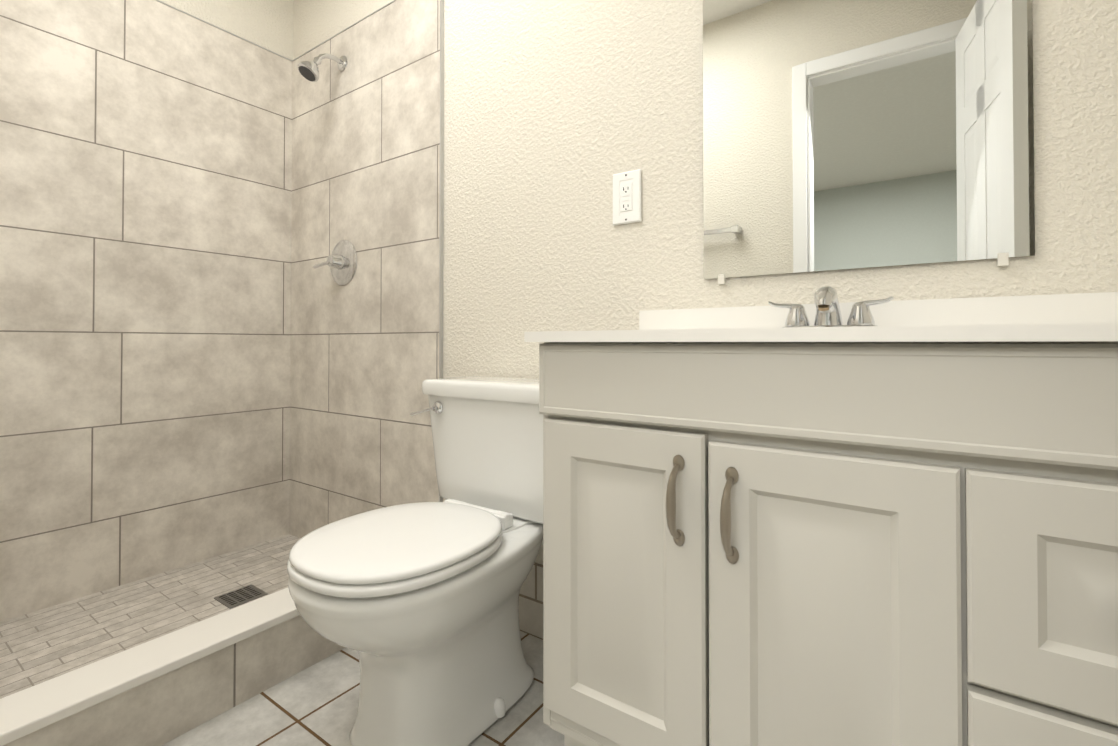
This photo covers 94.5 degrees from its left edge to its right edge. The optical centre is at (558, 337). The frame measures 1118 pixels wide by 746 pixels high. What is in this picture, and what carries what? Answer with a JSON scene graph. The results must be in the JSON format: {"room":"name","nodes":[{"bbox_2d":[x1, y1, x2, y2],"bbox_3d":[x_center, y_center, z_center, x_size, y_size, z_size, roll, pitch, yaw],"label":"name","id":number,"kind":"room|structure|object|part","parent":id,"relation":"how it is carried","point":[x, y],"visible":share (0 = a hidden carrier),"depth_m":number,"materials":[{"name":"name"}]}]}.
{"room":"bathroom","nodes":[
{"label":"bathroom","id":0,"kind":"room"},
{"bbox_2d":[159,0,293,59],"bbox_3d":[-1.613,-0.354,1.572,0.100,2.520,1.560,0,-1,35],"label":"wall","id":1,"kind":"structure","parent":0,"point":[268,24],"depth_m":2.06,"materials":[{"name":"paint"}]},
{"bbox_2d":[0,0,291,621],"bbox_3d":[-1.539,-0.171,1.579,0.010,1.994,1.460,0,-1,35],"label":"wall tile","id":2,"kind":"structure","parent":1,"relation":"attached to","point":[145,243],"depth_m":1.74,"materials":[{"name":"beige tile"}]},
{"bbox_2d":[156,0,290,60],"bbox_3d":[-1.538,-1.170,1.590,0.012,0.004,1.460,0,-1,35],"label":"tile trim","id":3,"kind":"structure","parent":2,"relation":"attached to","point":[156,0],"depth_m":1.95,"materials":[{"name":"grey metal"}]},
{"bbox_2d":[162,631,563,745],"bbox_3d":[-0.494,0.858,0.841,2.755,0.080,1.460,0,-1,35],"label":"floor","id":4,"kind":"structure","parent":0,"point":[316,704],"depth_m":1.12,"materials":[{"name":"tile"}]},
{"bbox_2d":[0,534,300,698],"bbox_3d":[-1.206,0.818,1.337,0.800,0.012,1.440,0,-1,35],"label":"mosaic shower floor","id":5,"kind":"structure","parent":4,"relation":"on","point":[43,645],"depth_m":1.52,"materials":[{"name":"beige tile"}]},
{"bbox_2d":[214,584,267,608],"bbox_3d":[-1.000,0.813,1.626,0.110,0.004,0.110,0,-1,35],"label":"floor drain","id":6,"kind":"object","parent":5,"relation":"on","point":[239,596],"visible":1,"depth_m":1.62,"materials":[{"name":"grey metal"}]},
{"bbox_2d":[3,615,345,745],"bbox_3d":[-0.835,0.749,1.079,0.105,0.145,1.440,0,-1,35],"label":"shower curb","id":7,"kind":"object","parent":4,"relation":"on","point":[166,708],"visible":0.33,"depth_m":1.08,"materials":[{"name":"tile"}]},
{"bbox_2d":[0,588,299,745],"bbox_3d":[-0.835,0.666,1.080,0.129,0.020,1.440,0,-1,35],"label":"cap","id":8,"kind":"object","parent":7,"relation":"on","point":[27,711],"visible":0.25,"depth_m":1.03,"materials":[{"name":"white stone"}]},
{"bbox_2d":[287,376,542,745],"bbox_3d":[-0.251,0.465,1.150,0.490,0.713,0.654,0,-1,35],"label":"toilet","id":9,"kind":"object","parent":4,"relation":"on","point":[415,606],"visible":0.96,"depth_m":1.02,"materials":[{"name":"white ceramic"}]},
{"bbox_3d":[-0.318,0.423,1.051,0.362,0.020,0.413,0,-1,35],"label":"seat","id":10,"kind":"part","parent":9,"relation":"part of","materials":[{"name":"white plastic"}]},
{"bbox_3d":[-0.318,0.401,1.052,0.356,0.022,0.410,0,-1,35],"label":"lid","id":11,"kind":"part","parent":9,"relation":"part of","materials":[{"name":"white plastic"}]},
{"bbox_3d":[-0.260,0.629,1.132,0.370,0.386,0.620,0,-1,35],"label":"bowl","id":12,"kind":"part","parent":9,"relation":"part of","materials":[{"name":"white ceramic"}]},
{"bbox_3d":[-0.349,0.189,1.359,0.094,0.042,0.033,0,-1,35],"label":"lever","id":13,"kind":"part","parent":9,"relation":"part of","materials":[{"name":"silver metal"}]},
{"bbox_3d":[-0.123,0.131,1.334,0.488,0.040,0.212,0,-1,35],"label":"tank lid","id":14,"kind":"part","parent":9,"relation":"part of","materials":[{"name":"white ceramic"}]},
{"bbox_3d":[-0.122,0.292,1.335,0.464,0.280,0.194,0,-1,35],"label":"tank","id":15,"kind":"part","parent":9,"relation":"part of","materials":[{"name":"white ceramic"}]},
{"bbox_2d":[524,286,1117,745],"bbox_3d":[0.449,0.362,0.786,0.929,0.911,0.476,0,-1,35],"label":"bathroom vanity","id":16,"kind":"object","parent":4,"relation":"on","point":[826,518],"visible":1,"depth_m":0.64,"materials":[{"name":"grey paint"}]},
{"bbox_3d":[0.092,0.382,0.803,0.278,0.488,0.018,0,-1,35],"label":"door","id":17,"kind":"part","parent":16,"relation":"part of","materials":[{"name":"grey paint"}]},
{"bbox_3d":[0.161,0.232,0.723,0.018,0.130,0.040,0,-1,35],"label":"handle","id":18,"kind":"part","parent":16,"relation":"part of","materials":[{"name":"silver metal"}]},
{"bbox_3d":[0.222,0.238,0.680,0.018,0.130,0.040,0,-1,35],"label":"handle","id":19,"kind":"part","parent":16,"relation":"part of","materials":[{"name":"silver metal"}]},
{"bbox_2d":[768,286,893,327],"bbox_3d":[0.475,-0.050,0.918,0.201,0.082,0.087,0,-1,35],"label":"faucet","id":20,"kind":"object","parent":16,"relation":"on","point":[828,313],"depth_m":0.90,"materials":[{"name":"silver metal"}]},
{"bbox_3d":[0.324,0.386,0.641,0.277,0.484,0.018,0,-1,35],"label":"door","id":21,"kind":"part","parent":16,"relation":"part of","materials":[{"name":"grey paint"}]},
{"bbox_3d":[0.553,0.256,0.484,0.270,0.227,0.018,0,-1,35],"label":"drawer","id":22,"kind":"part","parent":16,"relation":"part of","materials":[{"name":"grey paint"}]},
{"bbox_3d":[0.553,0.501,0.481,0.270,0.246,0.018,0,-1,35],"label":"drawer","id":23,"kind":"part","parent":16,"relation":"part of","materials":[{"name":"grey paint"}]},
{"bbox_2d":[293,0,1117,564],"bbox_3d":[-0.049,-0.354,1.495,2.755,2.520,0.100,0,-1,35],"label":"wall","id":24,"kind":"structure","parent":0,"point":[559,114],"depth_m":1.31,"materials":[{"name":"paint"}]},
{"bbox_2d":[290,0,439,537],"bbox_3d":[-0.749,-0.167,1.913,0.905,1.994,0.010,0,-1,35],"label":"wall tile","id":25,"kind":"structure","parent":24,"relation":"attached to","point":[366,184],"depth_m":1.87,"materials":[{"name":"beige tile"}]},
{"bbox_2d":[297,53,346,81],"bbox_3d":[-0.875,-1.000,1.901,0.076,0.142,0.168,0,-1,35],"label":"shower head","id":26,"kind":"object","parent":25,"relation":"attached to","point":[309,70],"visible":0.98,"depth_m":1.87},
{"bbox_2d":[313,240,356,284],"bbox_3d":[-0.837,-0.282,1.928,0.183,0.172,0.068,0,-1,35],"label":"shower valve","id":27,"kind":"object","parent":25,"relation":"attached to","point":[341,262],"visible":1,"depth_m":1.92,"materials":[{"name":"silver metal"}]},
{"bbox_2d":[291,0,443,501],"bbox_3d":[-0.739,-0.241,1.906,0.891,1.853,0.012,0,-1,35],"label":"tile trim","id":28,"kind":"structure","parent":25,"relation":"attached to","point":[441,221],"depth_m":1.65,"materials":[{"name":"grey metal"}]},
{"bbox_2d":[519,562,542,639],"bbox_3d":[-0.081,0.725,1.440,0.709,0.200,0.008,0,-1,35],"label":"baseboard","id":29,"kind":"structure","parent":24,"relation":"attached to","point":[531,607],"depth_m":1.43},
{"bbox_2d":[613,169,640,225],"bbox_3d":[0.166,-0.345,1.276,0.078,0.128,0.007,0,-1,35],"label":"electrical outlet plate","id":30,"kind":"object","parent":24,"relation":"attached to","point":[626,197],"visible":1,"depth_m":1.27,"materials":[{"name":"white plastic"}]},
{"bbox_2d":[703,0,1034,284],"bbox_3d":[0.552,-0.589,1.009,0.552,0.942,0.009,0,-1,35],"label":"mirror","id":31,"kind":"object","parent":24,"relation":"attached to","point":[845,134],"visible":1,"depth_m":0.98,"materials":[{"name":"clear glass"}]}
]}

